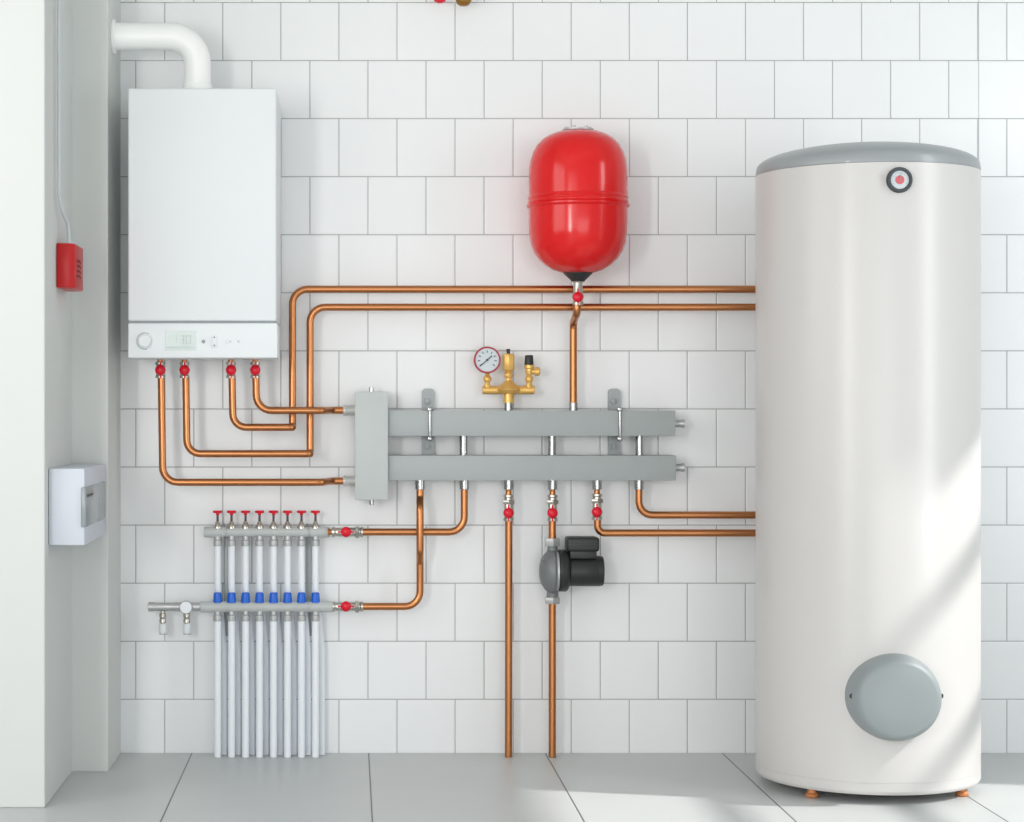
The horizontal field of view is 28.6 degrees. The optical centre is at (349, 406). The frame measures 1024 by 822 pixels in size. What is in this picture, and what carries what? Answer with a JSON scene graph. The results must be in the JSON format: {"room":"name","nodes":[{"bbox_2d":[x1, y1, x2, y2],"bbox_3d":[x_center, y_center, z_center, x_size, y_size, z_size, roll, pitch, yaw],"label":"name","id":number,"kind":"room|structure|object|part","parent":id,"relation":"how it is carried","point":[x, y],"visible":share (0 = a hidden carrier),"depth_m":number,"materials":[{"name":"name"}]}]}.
{"room":"mechanical room","nodes":[
{"label":"mechanical room","id":0,"kind":"room"},
{"bbox_2d":[0,0,71,807],"bbox_3d":[-1.195,-0.462,5.638,0.810,3.000,0.923,0,0,0],"label":"wall","id":1,"kind":"structure","parent":0,"point":[36,314],"depth_m":5.18,"materials":[{"name":"paint"}]},
{"bbox_2d":[57,0,70,241],"bbox_3d":[-0.771,-0.927,5.393,0.011,0.970,0.106,0,0,7],"label":"cable","id":2,"kind":"object","parent":1,"relation":"attached to","point":[58,1],"visible":0.94,"depth_m":5.34,"materials":[{"name":"white plastic"}]},
{"bbox_2d":[57,242,82,291],"bbox_3d":[-0.764,-0.384,5.470,0.050,0.126,0.191,0,0,0],"label":"alarm box","id":3,"kind":"object","parent":1,"relation":"attached to","point":[69,254],"visible":1,"depth_m":5.38,"materials":[{"name":"red plastic"}]},
{"bbox_2d":[49,464,105,544],"bbox_3d":[-0.739,0.262,5.455,0.101,0.201,0.450,0,0,0],"label":"box","id":4,"kind":"object","parent":1,"relation":"attached to","point":[77,492],"visible":1,"depth_m":5.24,"materials":[{"name":"plastic"}]},
{"bbox_2d":[72,0,120,771],"bbox_3d":[-0.744,-0.462,5.844,0.112,3.000,0.312,0,0,0],"label":"wall","id":5,"kind":"structure","parent":1,"relation":"attached to","point":[96,71],"depth_m":5.69,"materials":[{"name":"paint"}]},
{"bbox_2d":[0,753,1023,821],"bbox_3d":[0.800,1.088,1.800,4.800,0.100,8.600,0,0,0],"label":"floor","id":6,"kind":"structure","parent":0,"point":[138,787],"depth_m":5.37,"materials":[{"name":"grey tile"}]},
{"bbox_2d":[214,621,220,757],"bbox_3d":[-0.392,0.833,5.925,0.021,0.409,0.021,0,0,0],"label":"pipe","id":7,"kind":"object","parent":6,"relation":"on","point":[217,624],"visible":1,"depth_m":5.92,"materials":[{"name":"white plastic"}]},
{"bbox_2d":[214,546,226,754],"bbox_3d":[-0.387,0.722,5.958,0.025,0.630,0.048,0,0,37],"label":"pipe","id":8,"kind":"object","parent":6,"relation":"on","point":[217,549],"visible":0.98,"depth_m":5.96,"materials":[{"name":"white plastic"}]},
{"bbox_2d":[228,621,234,757],"bbox_3d":[-0.351,0.833,5.925,0.021,0.409,0.021,0,0,0],"label":"pipe","id":9,"kind":"object","parent":6,"relation":"on","point":[231,624],"visible":1,"depth_m":5.92,"materials":[{"name":"white plastic"}]},
{"bbox_2d":[228,546,240,754],"bbox_3d":[-0.345,0.722,5.958,0.025,0.630,0.049,0,0,37],"label":"pipe","id":10,"kind":"object","parent":6,"relation":"on","point":[231,549],"visible":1,"depth_m":5.96,"materials":[{"name":"white plastic"}]},
{"bbox_2d":[242,621,248,757],"bbox_3d":[-0.309,0.833,5.925,0.021,0.409,0.021,0,0,0],"label":"pipe","id":11,"kind":"object","parent":6,"relation":"on","point":[245,624],"visible":1,"depth_m":5.92,"materials":[{"name":"white plastic"}]},
{"bbox_2d":[242,546,254,754],"bbox_3d":[-0.304,0.722,5.958,0.025,0.630,0.049,0,0,38],"label":"pipe","id":12,"kind":"object","parent":6,"relation":"on","point":[245,549],"visible":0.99,"depth_m":5.96,"materials":[{"name":"white plastic"}]},
{"bbox_2d":[256,621,262,757],"bbox_3d":[-0.268,0.833,5.925,0.021,0.409,0.021,0,0,0],"label":"pipe","id":13,"kind":"object","parent":6,"relation":"on","point":[259,624],"visible":1,"depth_m":5.92,"materials":[{"name":"white plastic"}]},
{"bbox_2d":[256,546,268,754],"bbox_3d":[-0.262,0.722,5.958,0.025,0.630,0.049,0,0,38],"label":"pipe","id":14,"kind":"object","parent":6,"relation":"on","point":[259,549],"visible":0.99,"depth_m":5.96,"materials":[{"name":"white plastic"}]},
{"bbox_2d":[270,621,276,757],"bbox_3d":[-0.227,0.833,5.925,0.021,0.409,0.021,0,0,0],"label":"pipe","id":15,"kind":"object","parent":6,"relation":"on","point":[273,624],"visible":1,"depth_m":5.92,"materials":[{"name":"white plastic"}]},
{"bbox_2d":[270,546,282,754],"bbox_3d":[-0.220,0.722,5.958,0.025,0.630,0.049,0,0,38],"label":"pipe","id":16,"kind":"object","parent":6,"relation":"on","point":[273,549],"visible":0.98,"depth_m":5.96,"materials":[{"name":"white plastic"}]},
{"bbox_2d":[284,621,290,757],"bbox_3d":[-0.185,0.833,5.925,0.021,0.409,0.021,0,0,0],"label":"pipe","id":17,"kind":"object","parent":6,"relation":"on","point":[287,624],"visible":1,"depth_m":5.92,"materials":[{"name":"white plastic"}]},
{"bbox_2d":[284,546,296,754],"bbox_3d":[-0.179,0.722,5.958,0.025,0.630,0.049,0,0,38],"label":"pipe","id":18,"kind":"object","parent":6,"relation":"on","point":[287,549],"visible":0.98,"depth_m":5.96,"materials":[{"name":"white plastic"}]},
{"bbox_2d":[298,621,304,757],"bbox_3d":[-0.144,0.833,5.925,0.021,0.409,0.021,0,0,0],"label":"pipe","id":19,"kind":"object","parent":6,"relation":"on","point":[301,624],"visible":1,"depth_m":5.92,"materials":[{"name":"white plastic"}]},
{"bbox_2d":[298,546,310,754],"bbox_3d":[-0.137,0.722,5.958,0.025,0.630,0.049,0,0,39],"label":"pipe","id":20,"kind":"object","parent":6,"relation":"on","point":[301,549],"visible":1,"depth_m":5.96,"materials":[{"name":"white plastic"}]},
{"bbox_2d":[312,621,318,757],"bbox_3d":[-0.102,0.833,5.925,0.021,0.409,0.021,0,0,0],"label":"pipe","id":21,"kind":"object","parent":6,"relation":"on","point":[315,624],"visible":1,"depth_m":5.92,"materials":[{"name":"white plastic"}]},
{"bbox_2d":[312,546,324,754],"bbox_3d":[-0.095,0.722,5.958,0.025,0.630,0.049,0,0,39],"label":"pipe","id":22,"kind":"object","parent":6,"relation":"on","point":[315,549],"visible":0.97,"depth_m":5.96,"materials":[{"name":"white plastic"}]},
{"bbox_2d":[505,521,512,756],"bbox_3d":[0.470,0.684,5.930,0.023,0.705,0.022,0,0,0],"label":"copper pipe","id":23,"kind":"object","parent":6,"relation":"on","point":[508,524],"visible":1,"depth_m":5.92,"materials":[{"name":"orange metal"}]},
{"bbox_2d":[549,604,555,756],"bbox_3d":[0.600,0.806,5.930,0.022,0.462,0.022,0,0,0],"label":"copper pipe","id":24,"kind":"object","parent":6,"relation":"on","point":[552,607],"visible":1,"depth_m":5.92,"materials":[{"name":"orange metal"}]},
{"bbox_2d":[539,536,604,603],"bbox_3d":[0.657,0.483,5.930,0.191,0.199,0.130,0,0,0],"label":"pump","id":25,"kind":"object","parent":24,"relation":"attached to","point":[579,564],"visible":1,"depth_m":5.89,"materials":[{"name":"grey metal"}]},
{"bbox_2d":[549,521,555,537],"bbox_3d":[0.600,0.363,5.930,0.022,0.062,0.022,0,0,0],"label":"copper pipe","id":26,"kind":"object","parent":25,"relation":"attached to","point":[552,524],"visible":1,"depth_m":5.92,"materials":[{"name":"orange metal"}]},
{"bbox_2d":[755,141,980,797],"bbox_3d":[1.422,0.160,5.474,0.600,1.757,0.660,0,0,0],"label":"water tank","id":27,"kind":"object","parent":6,"relation":"on","point":[868,254],"visible":1,"depth_m":5.25,"materials":[{"name":"metal"}]},
{"bbox_2d":[182,304,754,456],"bbox_3d":[0.440,-0.079,5.870,1.862,0.456,0.142,0,0,0],"label":"copper pipe","id":28,"kind":"object","parent":27,"relation":"attached to","point":[309,452],"visible":0.81,"depth_m":5.92,"materials":[{"name":"orange metal"}]},
{"bbox_2d":[228,286,754,430],"bbox_3d":[0.562,-0.145,5.871,1.837,0.431,0.139,0,0,0],"label":"copper pipe","id":29,"kind":"object","parent":27,"relation":"attached to","point":[291,426],"visible":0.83,"depth_m":5.92,"materials":[{"name":"orange metal"}]},
{"bbox_2d":[594,520,754,536],"bbox_3d":[1.047,0.357,5.870,0.648,0.055,0.142,0,0,0],"label":"copper pipe","id":30,"kind":"object","parent":27,"relation":"attached to","point":[597,523],"visible":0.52,"depth_m":5.92,"materials":[{"name":"orange metal"}]},
{"bbox_2d":[635,490,754,518],"bbox_3d":[1.163,0.286,5.871,0.635,0.091,0.139,0,0,0],"label":"copper pipe","id":31,"kind":"object","parent":27,"relation":"attached to","point":[638,493],"visible":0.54,"depth_m":5.92,"materials":[{"name":"orange metal"}]},
{"bbox_3d":[1.422,-0.678,5.504,0.600,0.081,0.600,0,0,0],"label":"lid","id":32,"kind":"part","parent":27,"relation":"part of","materials":[{"name":"grey plastic"}]},
{"bbox_2d":[120,0,1023,752],"bbox_3d":[1.150,-0.462,6.060,4.100,3.000,0.120,0,0,0],"label":"wall","id":33,"kind":"structure","parent":0,"point":[411,130],"depth_m":6.00,"materials":[{"name":"white tile"}]},
{"bbox_2d":[128,88,280,359],"bbox_3d":[-0.417,-0.517,5.800,0.427,0.759,0.391,0,0,0],"label":"boiler","id":34,"kind":"object","parent":33,"relation":"attached to","point":[204,164],"visible":1,"depth_m":5.62,"materials":[{"name":"white metal"}]},
{"bbox_3d":[-0.576,-0.185,5.611,0.045,0.045,0.014,0,0,0],"label":"dial knob","id":35,"kind":"part","parent":34,"relation":"part of","materials":[{"name":"white plastic"}]},
{"bbox_2d":[155,360,165,377],"bbox_3d":[-0.554,-0.117,5.839,0.034,0.067,0.054,0,0,0],"label":"valve","id":36,"kind":"object","parent":34,"relation":"attached to","point":[160,369],"visible":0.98,"depth_m":5.82,"materials":[{"name":"silver metal"}]},
{"bbox_2d":[158,378,342,485],"bbox_3d":[-0.281,0.070,5.857,0.558,0.322,0.092,0,0,-9],"label":"copper pipe","id":37,"kind":"object","parent":36,"relation":"attached to","point":[161,381],"visible":1,"depth_m":5.84,"materials":[{"name":"orange metal"}]},
{"bbox_2d":[111,19,211,87],"bbox_3d":[-0.550,-1.016,5.800,0.301,0.216,0.100,0,0,0],"label":"flue pipe","id":38,"kind":"object","parent":34,"relation":"on","point":[181,39],"visible":0.79,"depth_m":5.77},
{"bbox_2d":[179,360,189,377],"bbox_3d":[-0.483,-0.117,5.839,0.034,0.067,0.054,0,0,0],"label":"valve","id":39,"kind":"object","parent":34,"relation":"attached to","point":[184,369],"visible":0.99,"depth_m":5.82,"materials":[{"name":"silver metal"}]},
{"bbox_3d":[-0.413,-0.186,5.708,0.420,0.098,0.184,0,0,0],"label":"control panel","id":40,"kind":"part","parent":34,"relation":"part of","materials":[{"name":"white plastic"}]},
{"bbox_2d":[226,360,235,377],"bbox_3d":[-0.348,-0.117,5.839,0.033,0.067,0.054,0,0,0],"label":"valve","id":41,"kind":"object","parent":34,"relation":"attached to","point":[230,369],"visible":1,"depth_m":5.82,"materials":[{"name":"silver metal"}]},
{"bbox_2d":[250,360,260,377],"bbox_3d":[-0.277,-0.117,5.839,0.033,0.067,0.054,0,0,0],"label":"valve","id":42,"kind":"object","parent":34,"relation":"attached to","point":[255,369],"visible":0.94,"depth_m":5.82,"materials":[{"name":"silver metal"}]},
{"bbox_2d":[252,378,342,413],"bbox_3d":[-0.139,-0.035,5.866,0.290,0.112,0.081,0,0,-19],"label":"copper pipe","id":43,"kind":"object","parent":42,"relation":"attached to","point":[260,405],"visible":1,"depth_m":5.84,"materials":[{"name":"orange metal"}]},
{"bbox_2d":[224,524,228,635],"bbox_3d":[-0.369,0.518,5.954,0.016,0.335,0.091,0,0,0],"label":"rail","id":44,"kind":"object","parent":33,"relation":"attached to","point":[226,590],"visible":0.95,"depth_m":5.98,"materials":[{"name":"metal"}]},
{"bbox_2d":[204,510,329,545],"bbox_3d":[-0.247,0.360,5.945,0.374,0.106,0.032,0,0,0],"label":"manifold","id":45,"kind":"object","parent":44,"relation":"attached to","point":[217,531],"visible":1,"depth_m":5.93,"materials":[{"name":"silver metal"}]},
{"bbox_3d":[-0.394,0.314,5.945,0.028,0.013,0.028,0,0,0],"label":"valve handle","id":46,"kind":"part","parent":45,"relation":"part of","materials":[{"name":"red plastic"}]},
{"bbox_3d":[-0.394,0.351,5.945,0.026,0.021,0.026,0,0,0],"label":"valve seat","id":47,"kind":"part","parent":45,"relation":"part of","materials":[{"name":"silver metal"}]},
{"bbox_3d":[-0.352,0.314,5.945,0.028,0.013,0.028,0,0,0],"label":"valve handle","id":48,"kind":"part","parent":45,"relation":"part of","materials":[{"name":"red plastic"}]},
{"bbox_3d":[-0.352,0.351,5.945,0.026,0.021,0.026,0,0,0],"label":"valve seat","id":49,"kind":"part","parent":45,"relation":"part of","materials":[{"name":"silver metal"}]},
{"bbox_3d":[-0.310,0.314,5.945,0.028,0.013,0.028,0,0,0],"label":"valve handle","id":50,"kind":"part","parent":45,"relation":"part of","materials":[{"name":"red plastic"}]},
{"bbox_3d":[-0.310,0.351,5.945,0.026,0.021,0.026,0,0,0],"label":"valve seat","id":51,"kind":"part","parent":45,"relation":"part of","materials":[{"name":"silver metal"}]},
{"bbox_3d":[-0.269,0.314,5.945,0.028,0.013,0.028,0,0,0],"label":"valve handle","id":52,"kind":"part","parent":45,"relation":"part of","materials":[{"name":"red plastic"}]},
{"bbox_3d":[-0.269,0.351,5.945,0.026,0.021,0.026,0,0,0],"label":"valve seat","id":53,"kind":"part","parent":45,"relation":"part of","materials":[{"name":"silver metal"}]},
{"bbox_3d":[-0.227,0.314,5.945,0.028,0.013,0.028,0,0,0],"label":"valve handle","id":54,"kind":"part","parent":45,"relation":"part of","materials":[{"name":"red plastic"}]},
{"bbox_3d":[-0.227,0.351,5.945,0.026,0.021,0.026,0,0,0],"label":"valve seat","id":55,"kind":"part","parent":45,"relation":"part of","materials":[{"name":"silver metal"}]},
{"bbox_3d":[-0.186,0.314,5.945,0.028,0.013,0.028,0,0,0],"label":"valve handle","id":56,"kind":"part","parent":45,"relation":"part of","materials":[{"name":"red plastic"}]},
{"bbox_3d":[-0.186,0.351,5.945,0.026,0.021,0.026,0,0,0],"label":"valve seat","id":57,"kind":"part","parent":45,"relation":"part of","materials":[{"name":"silver metal"}]},
{"bbox_3d":[-0.144,0.314,5.945,0.028,0.013,0.028,0,0,0],"label":"valve handle","id":58,"kind":"part","parent":45,"relation":"part of","materials":[{"name":"red plastic"}]},
{"bbox_3d":[-0.144,0.351,5.945,0.026,0.021,0.026,0,0,0],"label":"valve seat","id":59,"kind":"part","parent":45,"relation":"part of","materials":[{"name":"silver metal"}]},
{"bbox_3d":[-0.103,0.314,5.945,0.028,0.013,0.028,0,0,0],"label":"valve handle","id":60,"kind":"part","parent":45,"relation":"part of","materials":[{"name":"red plastic"}]},
{"bbox_3d":[-0.103,0.351,5.945,0.026,0.021,0.026,0,0,0],"label":"valve seat","id":61,"kind":"part","parent":45,"relation":"part of","materials":[{"name":"silver metal"}]},
{"bbox_2d":[328,526,362,537],"bbox_3d":[-0.013,0.371,5.920,0.104,0.035,0.058,0,0,0],"label":"valve","id":62,"kind":"object","parent":45,"relation":"attached to","point":[345,531],"visible":1,"depth_m":5.92,"materials":[{"name":"silver metal"}]},
{"bbox_3d":[-0.012,0.369,5.905,0.049,0.030,0.028,0,0,0],"label":"handle","id":63,"kind":"part","parent":62,"relation":"part of","materials":[{"name":"red plastic"}]},
{"bbox_2d":[306,524,310,635],"bbox_3d":[-0.123,0.518,5.954,0.016,0.335,0.091,0,0,0],"label":"rail","id":64,"kind":"object","parent":33,"relation":"attached to","point":[308,539],"visible":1,"depth_m":5.98,"materials":[{"name":"metal"}]},
{"bbox_2d":[148,592,332,634],"bbox_3d":[-0.324,0.611,5.923,0.548,0.125,0.037,0,0,0],"label":"manifold","id":65,"kind":"object","parent":64,"relation":"attached to","point":[217,605],"visible":1,"depth_m":5.91,"materials":[{"name":"metal"}]},
{"bbox_2d":[332,600,362,612],"bbox_3d":[-0.010,0.591,5.920,0.098,0.036,0.058,0,0,0],"label":"valve","id":66,"kind":"object","parent":65,"relation":"attached to","point":[345,606],"visible":1,"depth_m":5.92,"materials":[{"name":"silver metal"}]},
{"bbox_3d":[-0.012,0.588,5.905,0.049,0.030,0.028,0,0,0],"label":"handle","id":67,"kind":"part","parent":66,"relation":"part of","materials":[{"name":"red plastic"}]},
{"bbox_2d":[422,389,433,454],"bbox_3d":[0.234,0.064,5.937,0.037,0.238,0.124,0,0,0],"label":"bracket","id":68,"kind":"object","parent":33,"relation":"attached to","point":[427,394],"visible":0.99,"depth_m":5.99,"materials":[{"name":"metal"}]},
{"bbox_2d":[434,0,445,3],"bbox_3d":[0.267,-1.234,5.956,0.036,0.073,0.089,0,0,0],"label":"handle","id":69,"kind":"object","parent":33,"relation":"attached to","point":[436,1],"visible":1,"depth_m":5.92,"materials":[{"name":"red plastic"}]},
{"bbox_2d":[456,0,470,5],"bbox_3d":[0.337,-1.234,5.954,0.048,0.091,0.095,0,0,0],"label":"drain fitting","id":70,"kind":"object","parent":33,"relation":"attached to","point":[459,2],"visible":1,"depth_m":5.92,"materials":[{"name":"gold metal"}]},
{"bbox_2d":[527,125,629,281],"bbox_3d":[0.666,-0.592,5.845,0.299,0.451,0.308,0,0,0],"label":"vessel","id":71,"kind":"object","parent":33,"relation":"attached to","point":[578,204],"visible":1,"depth_m":5.73,"materials":[{"name":"red paint"}]},
{"bbox_2d":[608,389,622,454],"bbox_3d":[0.793,0.064,5.937,0.040,0.238,0.124,0,0,0],"label":"bracket","id":72,"kind":"object","parent":33,"relation":"attached to","point":[613,394],"visible":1,"depth_m":5.99,"materials":[{"name":"metal"}]},
{"bbox_2d":[388,402,684,489],"bbox_3d":[0.549,0.116,5.928,0.884,0.258,0.087,0,0,0],"label":"distribution manifold","id":73,"kind":"object","parent":72,"relation":"attached to","point":[463,467],"visible":0.98,"depth_m":5.88,"materials":[{"name":"silver metal"}]},
{"bbox_2d":[343,387,387,504],"bbox_3d":[0.045,0.115,5.920,0.132,0.349,0.110,0,0,0],"label":"hydraulic separator","id":74,"kind":"object","parent":73,"relation":"attached to","point":[370,409],"visible":1,"depth_m":5.87,"materials":[{"name":"grey metal"}]},
{"bbox_2d":[363,490,423,609],"bbox_3d":[0.124,0.421,5.912,0.189,0.362,0.059,0,0,0],"label":"copper pipe","id":75,"kind":"object","parent":73,"relation":"attached to","point":[417,599],"visible":1,"depth_m":5.92,"materials":[{"name":"orange metal"}]},
{"bbox_2d":[363,490,467,535],"bbox_3d":[0.190,0.311,5.930,0.320,0.141,0.022,0,0,0],"label":"copper pipe","id":76,"kind":"object","parent":73,"relation":"attached to","point":[461,525],"visible":1,"depth_m":5.92,"materials":[{"name":"orange metal"}]},
{"bbox_2d":[474,346,539,402],"bbox_3d":[0.464,-0.095,5.930,0.198,0.167,0.074,0,0,0],"label":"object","id":77,"kind":"object","parent":73,"relation":"on","point":[487,359],"visible":1,"depth_m":5.92,"materials":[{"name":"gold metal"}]},
{"bbox_2d":[502,349,513,379],"bbox_3d":[0.470,-0.124,5.930,0.036,0.095,0.036,0,0,0],"label":"air vent","id":78,"kind":"object","parent":77,"relation":"attached to","point":[508,358],"depth_m":5.92,"materials":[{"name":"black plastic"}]},
{"bbox_2d":[503,490,514,520],"bbox_3d":[0.470,0.288,5.920,0.035,0.100,0.058,0,0,0],"label":"valve","id":79,"kind":"object","parent":73,"relation":"attached to","point":[508,501],"visible":1,"depth_m":5.92,"materials":[{"name":"silver metal"}]},
{"bbox_3d":[0.468,0.313,5.905,0.030,0.049,0.028,0,0,0],"label":"handle","id":80,"kind":"part","parent":79,"relation":"part of","materials":[{"name":"red plastic"}]},
{"bbox_2d":[546,490,558,520],"bbox_3d":[0.600,0.288,5.920,0.036,0.100,0.058,0,0,0],"label":"valve","id":81,"kind":"object","parent":73,"relation":"attached to","point":[552,501],"visible":1,"depth_m":5.92,"materials":[{"name":"silver metal"}]},
{"bbox_3d":[0.597,0.313,5.905,0.030,0.049,0.028,0,0,0],"label":"handle","id":82,"kind":"part","parent":81,"relation":"part of","materials":[{"name":"red plastic"}]},
{"bbox_2d":[570,305,580,401],"bbox_3d":[0.662,-0.155,5.885,0.023,0.298,0.112,0,0,0],"label":"copper pipe","id":83,"kind":"object","parent":73,"relation":"attached to","point":[575,316],"visible":1,"depth_m":5.92,"materials":[{"name":"orange metal"}]},
{"bbox_2d":[572,281,583,304],"bbox_3d":[0.665,-0.333,5.829,0.036,0.077,0.057,0,0,6],"label":"valve","id":84,"kind":"object","parent":83,"relation":"attached to","point":[577,296],"visible":1,"depth_m":5.83,"materials":[{"name":"silver metal"}]},
{"bbox_3d":[0.662,-0.320,5.815,0.030,0.049,0.028,0,0,0],"label":"handle","id":85,"kind":"part","parent":84,"relation":"part of","materials":[{"name":"red plastic"}]},
{"bbox_2d":[591,490,602,519],"bbox_3d":[0.732,0.285,5.920,0.036,0.100,0.058,0,0,0],"label":"valve","id":86,"kind":"object","parent":73,"relation":"attached to","point":[596,502],"visible":1,"depth_m":5.92,"materials":[{"name":"silver metal"}]},
{"bbox_3d":[0.729,0.310,5.905,0.030,0.049,0.028,0,0,0],"label":"handle","id":87,"kind":"part","parent":86,"relation":"part of","materials":[{"name":"red plastic"}]}
]}

